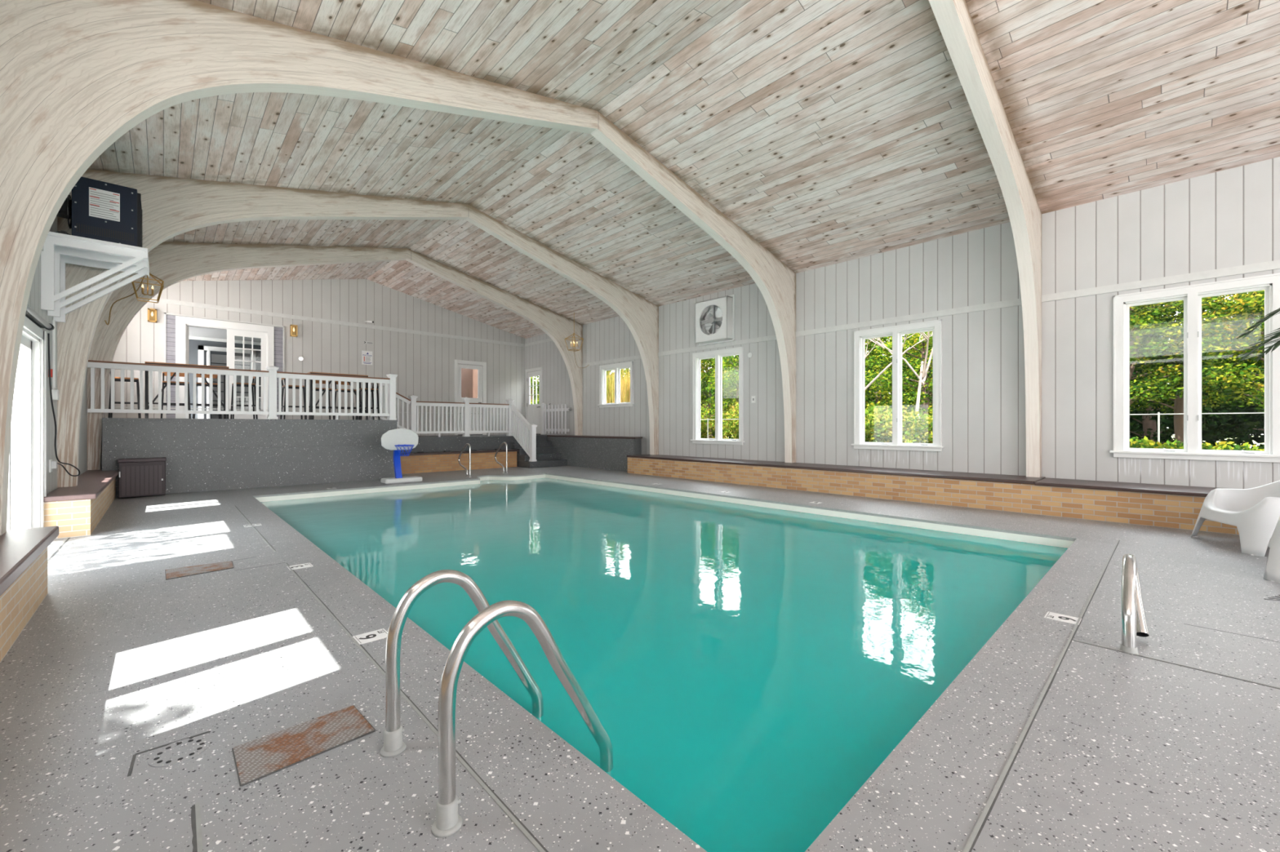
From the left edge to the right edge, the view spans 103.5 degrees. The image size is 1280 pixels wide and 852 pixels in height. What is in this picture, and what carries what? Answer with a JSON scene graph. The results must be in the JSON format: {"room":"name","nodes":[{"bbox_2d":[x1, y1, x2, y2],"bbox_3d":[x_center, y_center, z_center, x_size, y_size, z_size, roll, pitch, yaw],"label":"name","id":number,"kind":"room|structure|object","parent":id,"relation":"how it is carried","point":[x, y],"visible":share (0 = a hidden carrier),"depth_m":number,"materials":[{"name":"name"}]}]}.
{"room":"indoor swimming pool","nodes":[
{"label":"indoor swimming pool","id":0,"kind":"room"},
{"bbox_2d":[27,216,104,494],"bbox_3d":[-4.044,-0.978,2.817,0.150,4.355,22.650,0,0,-43],"label":"wall","id":1,"kind":"structure","parent":0,"point":[34,299],"depth_m":5.80,"materials":[{"name":"grey"}]},
{"bbox_2d":[6,316,46,530],"bbox_3d":[-5.560,0.105,4.446,0.182,2.210,2.300,0,0,-43],"label":"door","id":2,"kind":"structure","parent":1,"relation":"in","point":[32,360],"depth_m":5.17,"materials":[{"name":"white paint"}]},
{"bbox_2d":[25,305,54,330],"bbox_3d":[-5.359,-1.040,4.388,0.093,0.068,2.540,0,0,-43],"label":"curtain rod","id":3,"kind":"object","parent":1,"relation":"attached to","point":[31,314],"visible":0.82,"depth_m":4.86,"materials":[{"name":"silver metal"}]},
{"bbox_2d":[48,459,57,472],"bbox_3d":[-6.646,0.450,5.717,0.049,0.140,0.120,0,0,-43],"label":"wall outlet","id":4,"kind":"object","parent":1,"relation":"attached to","point":[52,464],"visible":1,"depth_m":5.70,"materials":[{"name":"white paint"}]},
{"bbox_2d":[47,333,79,476],"bbox_3d":[-6.620,-0.200,5.737,0.128,1.606,0.738,0,0,-30],"label":"power cord","id":5,"kind":"object","parent":4,"relation":"attached to","point":[48,334],"visible":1,"depth_m":5.67,"materials":[{"name":"black plastic"}]},
{"bbox_2d":[51,320,58,399],"bbox_3d":[-6.742,-0.760,5.819,0.049,0.920,0.120,0,0,-43],"label":"conduit","id":6,"kind":"object","parent":1,"relation":"attached to","point":[55,392],"visible":0.88,"depth_m":5.80,"materials":[{"name":"white paint"}]},
{"bbox_2d":[40,231,149,322],"bbox_3d":[-6.274,-1.627,5.872,0.799,0.815,0.994,0,0,-43],"label":"wall bracket","id":7,"kind":"object","parent":1,"relation":"attached to","point":[60,250],"visible":0.95,"depth_m":5.66,"materials":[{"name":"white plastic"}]},
{"bbox_2d":[56,177,142,247],"bbox_3d":[-6.321,-2.400,5.890,0.720,0.720,0.656,0,0,-43],"label":"heater","id":8,"kind":"object","parent":7,"relation":"on","point":[97,210],"visible":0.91,"depth_m":5.70,"materials":[{"name":"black metal"}]},
{"bbox_2d":[188,339,261,418],"bbox_3d":[-11.304,-1.425,13.567,3.600,2.750,2.950,0,0,-43],"label":"wall","id":9,"kind":"structure","parent":0,"point":[193,344],"depth_m":14.48,"materials":[{"name":"grey paint"}]},
{"bbox_2d":[188,335,261,345],"bbox_3d":[-12.214,-2.480,14.530,3.400,0.080,0.100,0,0,-43],"label":"trim","id":10,"kind":"structure","parent":9,"relation":"attached to","point":[197,338],"depth_m":14.58,"materials":[{"name":"white paint"}]},
{"bbox_2d":[198,345,255,418],"bbox_3d":[-11.778,-1.208,14.461,1.300,2.145,0.800,0,0,-43],"label":"door","id":11,"kind":"structure","parent":9,"relation":"in","point":[216,358],"depth_m":14.61,"materials":[{"name":"white paint"}]},
{"bbox_2d":[188,326,261,342],"bbox_3d":[-11.234,-2.560,13.565,3.500,0.080,2.850,0,0,-43],"label":"ceiling","id":12,"kind":"structure","parent":0,"point":[193,331],"depth_m":13.85,"materials":[{"name":"grey"}]},
{"bbox_2d":[104,279,524,435],"bbox_3d":[-7.943,-1.530,14.610,10.380,5.460,0.150,0,0,-43],"label":"wall","id":13,"kind":"structure","parent":0,"point":[424,365],"depth_m":14.26,"materials":[{"name":"grey"}]},
{"bbox_2d":[147,308,156,323],"bbox_3d":[-11.083,-2.510,11.469,0.150,0.300,0.101,0,0,-43],"label":"wall sconce","id":14,"kind":"object","parent":13,"relation":"attached to","point":[152,313],"visible":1,"depth_m":11.47,"materials":[{"name":"gold metal"}]},
{"bbox_2d":[164,312,284,419],"bbox_3d":[-10.399,-1.373,12.700,2.285,2.475,0.815,0,0,-43],"label":"door","id":15,"kind":"structure","parent":13,"relation":"in","point":[175,327],"depth_m":12.44,"materials":[{"name":"white paint"}]},
{"bbox_2d":[289,324,297,337],"bbox_3d":[-9.132,-2.510,13.313,0.150,0.300,0.101,0,0,-43],"label":"wall sconce","id":16,"kind":"object","parent":13,"relation":"attached to","point":[293,328],"visible":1,"depth_m":13.31,"materials":[{"name":"gold metal"}]},
{"bbox_2d":[104,406,524,414],"bbox_3d":[-7.884,-0.412,14.549,10.380,0.025,0.020,0,0,-43],"label":"trim","id":17,"kind":"structure","parent":13,"relation":"attached to","point":[104,406],"depth_m":12.74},
{"bbox_2d":[149,297,524,346],"bbox_3d":[-7.884,-2.880,14.548,10.380,0.100,0.022,0,0,-43],"label":"trim","id":18,"kind":"structure","parent":13,"relation":"attached to","point":[161,300],"depth_m":13.74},
{"bbox_2d":[361,351,372,364],"bbox_3d":[-7.872,-1.968,14.568,0.279,0.395,0.007,0,0,-43],"label":"sign","id":19,"kind":"object","parent":13,"relation":"attached to","point":[366,356],"visible":1,"depth_m":14.56,"materials":[{"name":"white"}]},
{"bbox_2d":[454,360,486,435],"bbox_3d":[-5.602,-0.925,16.709,1.095,2.450,0.115,0,0,-43],"label":"door","id":20,"kind":"structure","parent":13,"relation":"in","point":[481,367],"depth_m":16.81,"materials":[{"name":"white paint"}]},
{"bbox_2d":[461,368,477,398],"bbox_3d":[-6.482,-1.000,17.710,2.500,2.800,2.350,0,0,-43],"label":"wall","id":21,"kind":"structure","parent":0,"point":[468,376],"depth_m":19.13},
{"bbox_2d":[0,466,1279,851],"bbox_3d":[0.535,2.298,5.527,10.530,2.204,20.300,0,0,-43],"label":"floor","id":22,"kind":"structure","parent":0,"point":[1053,737],"depth_m":2.12,"materials":[{"name":"grey paint"}]},
{"bbox_2d":[0,525,58,662],"bbox_3d":[-0.222,0.963,-0.842,0.379,0.475,12.080,0,0,-43],"label":"bench","id":23,"kind":"object","parent":22,"relation":"on","point":[23,552],"visible":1,"depth_m":2.98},
{"bbox_2d":[43,469,118,538],"bbox_3d":[-7.709,0.973,7.093,0.394,0.455,4.640,0,0,-43],"label":"bench","id":24,"kind":"object","parent":22,"relation":"on","point":[77,511],"visible":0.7,"depth_m":5.52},
{"bbox_2d":[117,457,166,497],"bbox_3d":[-8.454,0.865,8.584,0.580,0.630,0.380,0,0,-43],"label":"storage box","id":25,"kind":"object","parent":22,"relation":"on","point":[137,477],"visible":1,"depth_m":8.45,"materials":[{"name":"brown plastic"}]},
{"bbox_2d":[127,730,210,776],"bbox_3d":[-1.714,1.198,1.847,0.225,0.004,0.180,0,0,-43],"label":"skimmer cover","id":26,"kind":"object","parent":22,"relation":"on","point":[180,751],"visible":1,"depth_m":1.85,"materials":[{"name":"grey paint"}]},
{"bbox_2d":[164,560,233,579],"bbox_3d":[-3.667,1.197,4.212,0.432,0.008,0.367,0,0,-43],"label":"plate","id":27,"kind":"object","parent":22,"relation":"on","point":[175,573],"visible":1,"depth_m":4.18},
{"bbox_2d":[101,417,397,497],"bbox_3d":[-8.599,0.532,11.294,4.830,1.335,3.730,0,0,-43],"label":"raised platform","id":28,"kind":"object","parent":22,"relation":"on","point":[202,455],"visible":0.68,"depth_m":9.78,"materials":[{"name":"concrete"}]},
{"bbox_2d":[107,368,141,417],"bbox_3d":[-9.733,-0.624,9.542,0.423,0.981,0.458,0,0,-43],"label":"bar stool","id":29,"kind":"object","parent":28,"relation":"on","point":[116,379],"visible":0.48,"depth_m":9.50,"materials":[{"name":"black metal"}]},
{"bbox_2d":[160,372,191,418],"bbox_3d":[-9.560,-0.624,10.396,0.458,0.981,0.423,0,0,-43],"label":"bar stool","id":30,"kind":"object","parent":28,"relation":"on","point":[164,374],"visible":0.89,"depth_m":10.39,"materials":[{"name":"black metal"}]},
{"bbox_2d":[144,361,228,418],"bbox_3d":[-9.092,-0.675,10.155,1.230,1.080,0.650,0,0,-43],"label":"bar table","id":31,"kind":"object","parent":28,"relation":"on","point":[146,372],"visible":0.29,"depth_m":9.94,"materials":[{"name":"black metal"}]},
{"bbox_2d":[192,373,222,418],"bbox_3d":[-9.204,-0.624,10.733,0.458,0.981,0.423,0,0,-43],"label":"bar stool","id":32,"kind":"object","parent":28,"relation":"on","point":[197,375],"visible":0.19,"depth_m":10.77,"materials":[{"name":"black metal"}]},
{"bbox_2d":[87,360,397,420],"bbox_3d":[-7.392,-0.675,10.020,4.835,1.080,0.190,0,0,-43],"label":"deck railing","id":33,"kind":"object","parent":28,"relation":"on","point":[271,373],"visible":1,"depth_m":9.74,"materials":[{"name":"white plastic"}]},
{"bbox_2d":[230,376,257,419],"bbox_3d":[-8.443,-0.624,10.761,0.423,0.981,0.458,0,0,-43],"label":"bar stool","id":34,"kind":"object","parent":28,"relation":"on","point":[238,384],"visible":0.59,"depth_m":10.76,"materials":[{"name":"black metal"}]},
{"bbox_2d":[280,377,306,419],"bbox_3d":[-7.807,-0.624,11.361,0.423,0.981,0.458,0,0,-43],"label":"bar stool","id":35,"kind":"object","parent":28,"relation":"on","point":[297,387],"visible":0.59,"depth_m":11.32,"materials":[{"name":"black metal"}]},
{"bbox_2d":[308,380,334,419],"bbox_3d":[-7.678,-0.624,12.175,0.458,0.981,0.423,0,0,-43],"label":"bar stool","id":36,"kind":"object","parent":28,"relation":"on","point":[316,381],"visible":0.27,"depth_m":12.26,"materials":[{"name":"black metal"}]},
{"bbox_2d":[304,372,368,420],"bbox_3d":[-7.184,-0.675,11.957,1.180,1.080,0.650,0,0,-43],"label":"bar table","id":37,"kind":"object","parent":28,"relation":"on","point":[311,380],"visible":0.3,"depth_m":11.78,"materials":[{"name":"black metal"}]},
{"bbox_2d":[334,381,358,419],"bbox_3d":[-7.300,-0.624,12.532,0.458,0.981,0.423,0,0,-43],"label":"bar stool","id":38,"kind":"object","parent":28,"relation":"on","point":[335,382],"visible":0.48,"depth_m":12.52,"materials":[{"name":"black metal"}]},
{"bbox_2d":[355,382,379,420],"bbox_3d":[-6.638,-0.624,12.301,0.423,0.981,0.458,0,0,-43],"label":"bar stool","id":39,"kind":"object","parent":28,"relation":"on","point":[372,388],"visible":0.52,"depth_m":12.27,"materials":[{"name":"black metal"}]},
{"bbox_2d":[368,382,388,420],"bbox_3d":[-6.273,-0.670,12.202,0.190,1.070,1.475,0,0,-43],"label":"deck railing","id":40,"kind":"object","parent":28,"relation":"on","point":[371,418],"visible":0.23,"depth_m":12.10,"materials":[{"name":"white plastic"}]},
{"bbox_2d":[287,563,313,570],"bbox_3d":[-2.902,1.198,4.309,0.165,0.003,0.145,0,0,-43],"label":"depth marker","id":41,"kind":"object","parent":22,"relation":"on","point":[305,565],"visible":1,"depth_m":4.31,"materials":[{"name":"white"}]},
{"bbox_2d":[231,705,375,786],"bbox_3d":[-1.272,1.197,1.924,0.422,0.008,0.282,0,0,-43],"label":"plate","id":42,"kind":"object","parent":22,"relation":"on","point":[259,758],"visible":1,"depth_m":1.90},
{"bbox_2d":[352,628,387,644],"bbox_3d":[-1.527,1.198,2.877,0.165,0.003,0.145,0,0,-43],"label":"depth marker","id":43,"kind":"object","parent":22,"relation":"on","point":[381,633],"visible":0.99,"depth_m":2.87,"materials":[{"name":"white"}]},
{"bbox_2d":[380,428,422,484],"bbox_3d":[-4.957,0.623,10.569,0.850,1.155,0.826,0,0,-43],"label":"basketball hoop","id":44,"kind":"object","parent":22,"relation":"on","point":[397,440],"visible":1,"depth_m":10.57,"materials":[{"name":"grey plastic"}]},
{"bbox_2d":[400,448,518,474],"bbox_3d":[-5.053,0.948,13.729,3.650,0.505,0.500,0,0,-43],"label":"brick planter","id":45,"kind":"object","parent":22,"relation":"on","point":[438,461],"visible":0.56,"depth_m":13.51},
{"bbox_2d":[457,443,471,477],"bbox_3d":[-4.178,0.803,12.024,0.090,0.796,0.667,0,0,-43],"label":"grab rail","id":46,"kind":"object","parent":22,"relation":"on","point":[467,444],"visible":1,"depth_m":11.90,"materials":[{"name":"silver metal"}]},
{"bbox_2d":[400,435,546,453],"bbox_3d":[-5.339,0.605,15.371,5.510,1.190,2.280,0,0,-43],"label":"stair landing","id":47,"kind":"structure","parent":22,"relation":"on","point":[448,442],"depth_m":14.21,"materials":[{"name":"grey paint"}]},
{"bbox_2d":[377,392,410,429],"bbox_3d":[-6.362,-0.465,13.002,0.871,1.283,0.130,0,0,-43],"label":"stair railing","id":48,"kind":"object","parent":47,"relation":"on","point":[398,397],"visible":0.37,"depth_m":13.14,"materials":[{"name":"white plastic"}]},
{"bbox_2d":[408,395,514,436],"bbox_3d":[-4.970,-0.260,14.317,3.030,1.120,0.190,0,0,-43],"label":"landing railing","id":49,"kind":"object","parent":47,"relation":"on","point":[465,406],"visible":0.88,"depth_m":14.26,"materials":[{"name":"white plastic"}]},
{"bbox_2d":[541,403,571,435],"bbox_3d":[-2.743,-0.247,16.533,0.124,1.085,1.642,0,0,-43],"label":"gate","id":50,"kind":"object","parent":47,"relation":"on","point":[544,410],"visible":1,"depth_m":16.61,"materials":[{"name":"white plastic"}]},
{"bbox_2d":[379,569,613,837],"bbox_3d":[-0.524,1.535,1.905,0.705,1.930,0.580,0,0,-43],"label":"pool ladder","id":51,"kind":"object","parent":22,"relation":"on","point":[448,822],"visible":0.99,"depth_m":1.82,"materials":[{"name":"silver metal"}]},
{"bbox_2d":[379,725,406,757],"bbox_3d":[-0.916,1.160,1.872,0.090,0.080,0.090,0,0,-43],"label":"socket","id":52,"kind":"object","parent":51,"relation":"attached to","point":[393,745],"depth_m":1.85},
{"bbox_2d":[431,794,462,837],"bbox_3d":[-0.579,1.160,1.516,0.090,0.080,0.090,0,0,-43],"label":"socket","id":53,"kind":"object","parent":51,"relation":"attached to","point":[448,822],"depth_m":1.49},
{"bbox_2d":[494,441,508,473],"bbox_3d":[-3.578,0.803,13.004,0.090,0.796,0.667,0,0,-43],"label":"grab rail","id":54,"kind":"object","parent":22,"relation":"on","point":[504,442],"visible":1,"depth_m":12.88,"materials":[{"name":"silver metal"}]},
{"bbox_2d":[511,441,566,468],"bbox_3d":[-3.049,0.840,15.209,1.277,0.720,1.099,0,0,-43],"label":"stairs","id":55,"kind":"structure","parent":22,"relation":"on","point":[546,455],"depth_m":15.01,"materials":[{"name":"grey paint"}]},
{"bbox_2d":[510,404,537,462],"bbox_3d":[-3.441,0.173,14.902,1.189,1.693,0.196,0,0,45],"label":"stair railing","id":56,"kind":"object","parent":55,"relation":"on","point":[525,433],"visible":1,"depth_m":14.80,"materials":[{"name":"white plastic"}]},
{"bbox_2d":[546,435,642,471],"bbox_3d":[-1.334,0.745,14.713,0.629,0.910,4.177,0,0,-43],"label":"wall","id":57,"kind":"structure","parent":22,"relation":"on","point":[601,452],"depth_m":14.19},
{"bbox_2d":[260,477,1067,851],"bbox_3d":[-1.211,1.315,7.249,5.965,0.001,10.772,0,0,-43],"label":"pool water","id":58,"kind":"object","parent":22,"relation":"in","point":[746,670],"visible":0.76,"depth_m":3.51,"materials":[{"name":"liquid"}]},
{"bbox_2d":[626,454,1239,534],"bbox_3d":[5.481,0.975,7.311,0.889,0.450,16.100,0,0,-43],"label":"bench","id":59,"kind":"object","parent":22,"relation":"on","point":[1169,506],"visible":0.92,"depth_m":7.42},
{"bbox_2d":[1044,611,1081,624],"bbox_3d":[2.638,1.198,3.149,0.145,0.003,0.165,0,0,-43],"label":"depth marker","id":60,"kind":"object","parent":22,"relation":"on","point":[1051,615],"visible":1,"depth_m":3.14,"materials":[{"name":"white"}]},
{"bbox_2d":[1119,554,1149,654],"bbox_3d":[2.782,0.977,2.839,0.553,0.450,0.115,0,0,-43],"label":"rail","id":61,"kind":"object","parent":22,"relation":"on","point":[1134,624],"visible":1,"depth_m":2.75,"materials":[{"name":"silver metal"}]},
{"bbox_2d":[1119,644,1139,654],"bbox_3d":[2.602,1.185,2.685,0.078,0.030,0.078,0,0,-43],"label":"socket","id":62,"kind":"object","parent":61,"relation":"attached to","point":[1131,649],"depth_m":2.66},
{"bbox_2d":[1190,480,1279,556],"bbox_3d":[6.182,0.822,4.967,0.789,0.760,0.943,0,0,21],"label":"garden chair","id":63,"kind":"object","parent":22,"relation":"on","point":[1255,512],"visible":0.97,"depth_m":4.94,"materials":[{"name":"white plastic"}]},
{"bbox_2d":[1234,307,1279,362],"bbox_3d":[6.515,-0.015,4.092,2.200,2.431,2.212,0,0,-43],"label":"potted palm","id":64,"kind":"object","parent":22,"relation":"on","point":[1257,323],"visible":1,"depth_m":4.83,"materials":[{"name":"green plant"}]},
{"bbox_2d":[1263,516,1279,582],"bbox_3d":[5.423,0.822,3.761,0.789,0.760,0.943,0,0,-35],"label":"garden chair","id":65,"kind":"object","parent":22,"relation":"on","point":[1272,573],"visible":1,"depth_m":3.94,"materials":[{"name":"white plastic"}]},
{"bbox_2d":[87,0,1279,338],"bbox_3d":[-0.526,-3.617,6.141,12.030,1.486,22.650,0,0,-43],"label":"ceiling","id":66,"kind":"structure","parent":0,"point":[829,132],"depth_m":6.23,"materials":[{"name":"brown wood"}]},
{"bbox_2d":[131,272,164,303],"bbox_3d":[-8.345,-2.728,8.556,0.401,1.209,0.401,0,0,-43],"label":"lantern","id":67,"kind":"object","parent":66,"relation":"hanging from","point":[162,285],"visible":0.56,"depth_m":8.55,"materials":[{"name":"gold metal"}]},
{"bbox_2d":[104,275,145,324],"bbox_3d":[-8.756,-2.156,8.643,0.726,0.858,0.135,0,0,2],"label":"lamp cord","id":68,"kind":"object","parent":67,"relation":"hanging from","point":[108,323],"visible":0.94,"depth_m":8.65,"materials":[{"name":"gold metal"}]},
{"bbox_2d":[87,241,582,470],"bbox_3d":[-5.605,-1.750,12.121,10.380,4.988,0.160,0,0,-43],"label":"arch","id":69,"kind":"object","parent":66,"relation":"attached to","point":[172,263],"visible":0.84,"depth_m":10.00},
{"bbox_2d":[57,169,658,487],"bbox_3d":[-3.339,-1.748,9.722,10.380,4.993,0.160,0,0,-43],"label":"arch","id":70,"kind":"object","parent":66,"relation":"attached to","point":[171,206],"visible":0.83,"depth_m":7.30,"materials":[{"name":"wood"}]},
{"bbox_2d":[0,0,795,535],"bbox_3d":[-0.626,-1.748,6.851,10.380,4.993,0.160,0,0,-43],"label":"arch","id":71,"kind":"object","parent":66,"relation":"attached to","point":[77,76],"visible":1,"depth_m":3.83,"materials":[{"name":"wood"}]},
{"bbox_2d":[564,319,583,351],"bbox_3d":[-1.912,-2.748,14.634,0.401,1.110,0.401,0,0,-43],"label":"lantern","id":72,"kind":"object","parent":66,"relation":"hanging from","point":[574,334],"visible":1,"depth_m":14.63,"materials":[{"name":"gold metal"}]},
{"bbox_2d":[928,0,1041,477],"bbox_3d":[2.111,-1.742,3.954,10.380,5.003,0.160,0,0,-43],"label":"arch","id":73,"kind":"object","parent":66,"relation":"attached to","point":[953,17],"visible":1,"depth_m":6.43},
{"bbox_2d":[524,156,1279,488],"bbox_3d":[3.599,-0.978,10.038,0.120,4.355,22.650,0,0,-43],"label":"wall","id":74,"kind":"structure","parent":0,"point":[1228,218],"depth_m":8.01,"materials":[{"name":"grey"}]},
{"bbox_2d":[524,367,542,435],"bbox_3d":[-3.716,-0.860,17.682,0.117,2.320,1.090,0,0,-43],"label":"door","id":75,"kind":"structure","parent":74,"relation":"in","point":[532,411],"depth_m":17.69,"materials":[{"name":"white paint"}]},
{"bbox_2d":[524,337,552,346],"bbox_3d":[-3.007,-2.895,16.928,0.022,0.090,3.260,0,0,-43],"label":"trim","id":76,"kind":"structure","parent":74,"relation":"attached to","point":[547,340],"depth_m":17.45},
{"bbox_2d":[597,361,634,408],"bbox_3d":[-0.665,-1.165,14.490,0.205,1.240,1.510,0,0,-43],"label":"window","id":77,"kind":"structure","parent":74,"relation":"in","point":[602,369],"depth_m":14.47,"materials":[{"name":"white paint"}]},
{"bbox_2d":[694,294,734,346],"bbox_3d":[1.713,-2.462,11.771,0.239,1.055,1.040,0,0,-43],"label":"exhaust fan","id":78,"kind":"object","parent":74,"relation":"attached to","point":[725,308],"visible":1,"depth_m":11.71,"materials":[{"name":"white paint"}]},
{"bbox_2d":[690,346,744,444],"bbox_3d":[1.827,-0.675,11.852,0.205,2.200,1.530,0,0,-43],"label":"window","id":79,"kind":"structure","parent":74,"relation":"in","point":[717,355],"depth_m":11.83,"materials":[{"name":"white paint"}]},
{"bbox_2d":[850,319,944,451],"bbox_3d":[4.550,-0.675,8.970,0.205,2.200,1.530,0,0,-43],"label":"window","id":80,"kind":"structure","parent":74,"relation":"in","point":[896,332],"depth_m":8.95,"materials":[{"name":"white paint"}]},
{"bbox_2d":[582,259,1279,367],"bbox_3d":[4.767,-1.880,8.699,0.022,0.100,19.100,0,0,-43],"label":"trim","id":81,"kind":"structure","parent":74,"relation":"attached to","point":[1270,265],"depth_m":7.74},
{"bbox_2d":[1109,272,1279,462],"bbox_3d":[6.992,-0.675,6.385,0.205,2.200,1.530,0,0,-43],"label":"window","id":82,"kind":"structure","parent":74,"relation":"in","point":[1192,295],"depth_m":6.36,"materials":[{"name":"white paint"}]},
{"label":"outside","id":83,"kind":"structure","parent":0,"visible":0},
{"bbox_2d":[728,435,1264,449],"bbox_3d":[16.905,1.175,40.046,60.420,0.650,85.000,0,0,-43],"label":"lawn","id":84,"kind":"structure","parent":83,"point":[1172,437],"depth_m":26.30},
{"bbox_2d":[530,376,538,404],"bbox_3d":[-6.292,-2.140,29.283,3.794,6.000,3.762,0,0,31],"label":"tree","id":85,"kind":"object","parent":84,"relation":"on","point":[534,376],"visible":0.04,"depth_m":28.87,"materials":[{"name":"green plant"}]},
{"bbox_2d":[606,368,630,403],"bbox_3d":[-1.367,-0.850,21.820,2.622,3.400,4.650,0,0,-43],"label":"grass","id":86,"kind":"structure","parent":84,"relation":"on","point":[624,388],"depth_m":20.41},
{"bbox_2d":[606,368,630,386],"bbox_3d":[-1.807,-1.926,27.320,3.794,5.570,3.762,0,0,-15],"label":"tree","id":87,"kind":"object","parent":84,"relation":"on","point":[625,371],"visible":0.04,"depth_m":26.82,"materials":[{"name":"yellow plant"}]},
{"bbox_2d":[700,400,725,438],"bbox_3d":[1.980,0.040,21.528,2.226,2.220,3.318,0,0,-43],"label":"shrub","id":88,"kind":"object","parent":84,"relation":"on","point":[704,428],"visible":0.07,"depth_m":20.75,"materials":[{"name":"green plant"}]},
{"bbox_2d":[700,355,736,438],"bbox_3d":[3.286,-1.633,23.390,3.429,5.001,3.048,0,0,-6],"label":"tree","id":89,"kind":"object","parent":84,"relation":"on","point":[704,362],"visible":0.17,"depth_m":22.99,"materials":[{"name":"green plant"}]},
{"bbox_2d":[700,355,738,439],"bbox_3d":[3.875,-1.378,20.585,3.794,4.471,3.762,0,0,-12],"label":"tree","id":90,"kind":"object","parent":84,"relation":"on","point":[728,363],"visible":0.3,"depth_m":19.97,"materials":[{"name":"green plant"}]},
{"bbox_2d":[709,402,738,439],"bbox_3d":[3.628,-0.017,19.416,2.271,1.819,3.377,0,0,-34],"label":"shrub","id":91,"kind":"object","parent":84,"relation":"on","point":[732,429],"visible":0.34,"depth_m":18.72,"materials":[{"name":"green plant"}]},
{"bbox_2d":[864,401,891,441],"bbox_3d":[5.512,0.172,13.667,1.995,1.834,2.423,0,0,-41],"label":"shrub","id":92,"kind":"object","parent":84,"relation":"on","point":[872,404],"visible":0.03,"depth_m":13.24,"materials":[{"name":"green plant"}]},
{"bbox_2d":[864,336,931,422],"bbox_3d":[8.333,-1.225,17.610,3.260,4.176,3.259,0,0,3],"label":"tree","id":93,"kind":"object","parent":84,"relation":"on","point":[875,399],"visible":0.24,"depth_m":16.97,"materials":[{"name":"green plant"}]},
{"bbox_2d":[864,332,932,391],"bbox_3d":[6.438,-1.248,13.874,2.352,4.206,3.155,0,0,-43],"label":"bare tree","id":94,"kind":"object","parent":84,"relation":"on","point":[908,348],"visible":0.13,"depth_m":13.41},
{"bbox_2d":[864,331,933,443],"bbox_3d":[8.115,-1.023,14.545,3.762,3.757,3.794,0,0,13],"label":"tree","id":95,"kind":"object","parent":84,"relation":"on","point":[924,404],"visible":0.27,"depth_m":14.55,"materials":[{"name":"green plant"}]},
{"bbox_2d":[864,404,933,443],"bbox_3d":[6.331,0.189,12.405,1.754,1.489,2.220,0,0,-10],"label":"shrub","id":96,"kind":"object","parent":84,"relation":"on","point":[881,430],"visible":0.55,"depth_m":12.18,"materials":[{"name":"green plant"}]},
{"bbox_2d":[533,302,1264,451],"bbox_3d":[7.552,-1.633,29.466,6.768,6.280,59.114,0,0,-43],"label":"woods","id":97,"kind":"object","parent":84,"relation":"on","point":[1247,438],"visible":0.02,"depth_m":16.58,"materials":[{"name":"green plant"}]},
{"bbox_2d":[867,331,933,418],"bbox_3d":[6.638,-1.920,13.229,2.451,5.561,2.735,0,0,-24],"label":"bare tree","id":98,"kind":"object","parent":84,"relation":"on","point":[924,373],"visible":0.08,"depth_m":13.05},
{"bbox_2d":[885,332,933,438],"bbox_3d":[10.895,-1.469,18.932,3.455,4.659,3.756,0,0,19],"label":"tree","id":99,"kind":"object","parent":84,"relation":"on","point":[931,394],"visible":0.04,"depth_m":18.75,"materials":[{"name":"green plant"}]},
{"bbox_2d":[700,412,1264,442],"bbox_3d":[7.826,0.295,11.520,0.032,1.110,18.000,0,0,-43],"label":"fence","id":100,"kind":"object","parent":84,"relation":"on","point":[1158,414],"visible":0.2,"depth_m":9.47,"materials":[{"name":"grey"}]},
{"bbox_2d":[1129,300,1240,405],"bbox_3d":[11.200,-1.328,11.630,3.048,4.387,3.429,0,0,-38],"label":"tree","id":101,"kind":"object","parent":84,"relation":"on","point":[1140,317],"visible":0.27,"depth_m":10.86,"materials":[{"name":"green plant"}]},
{"bbox_2d":[1129,296,1248,446],"bbox_3d":[14.555,-1.773,14.378,3.738,5.270,3.455,0,0,-7],"label":"tree","id":102,"kind":"object","parent":84,"relation":"on","point":[1148,424],"visible":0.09,"depth_m":13.67,"materials":[{"name":"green plant"}]},
{"bbox_2d":[1129,293,1264,445],"bbox_3d":[12.831,-1.442,12.075,3.259,4.612,3.287,0,0,42],"label":"tree","id":103,"kind":"object","parent":84,"relation":"on","point":[1178,406],"visible":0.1,"depth_m":11.84,"materials":[{"name":"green plant"}]},
{"bbox_2d":[1129,435,1264,451],"bbox_3d":[9.406,0.558,8.365,1.470,0.806,4.294,0,0,-40],"label":"hedge","id":104,"kind":"object","parent":84,"relation":"on","point":[1144,442],"visible":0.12,"depth_m":8.62,"materials":[{"name":"green plant"}]},
{"bbox_2d":[1168,290,1264,412],"bbox_3d":[12.313,-1.226,9.542,3.259,4.179,3.260,0,0,29],"label":"tree","id":105,"kind":"object","parent":84,"relation":"on","point":[1249,300],"visible":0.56,"depth_m":9.73,"materials":[{"name":"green plant"}]},
{"bbox_2d":[1201,294,1264,438],"bbox_3d":[16.722,-1.819,12.597,3.738,5.363,3.455,0,0,37],"label":"tree","id":106,"kind":"object","parent":84,"relation":"on","point":[1248,426],"visible":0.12,"depth_m":13.12,"materials":[{"name":"green plant"}]},
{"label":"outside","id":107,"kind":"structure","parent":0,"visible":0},
{"bbox_2d":[11,450,17,529],"bbox_3d":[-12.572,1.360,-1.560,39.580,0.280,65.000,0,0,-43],"label":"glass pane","id":108,"kind":"structure","parent":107,"point":[14,453],"depth_m":9.61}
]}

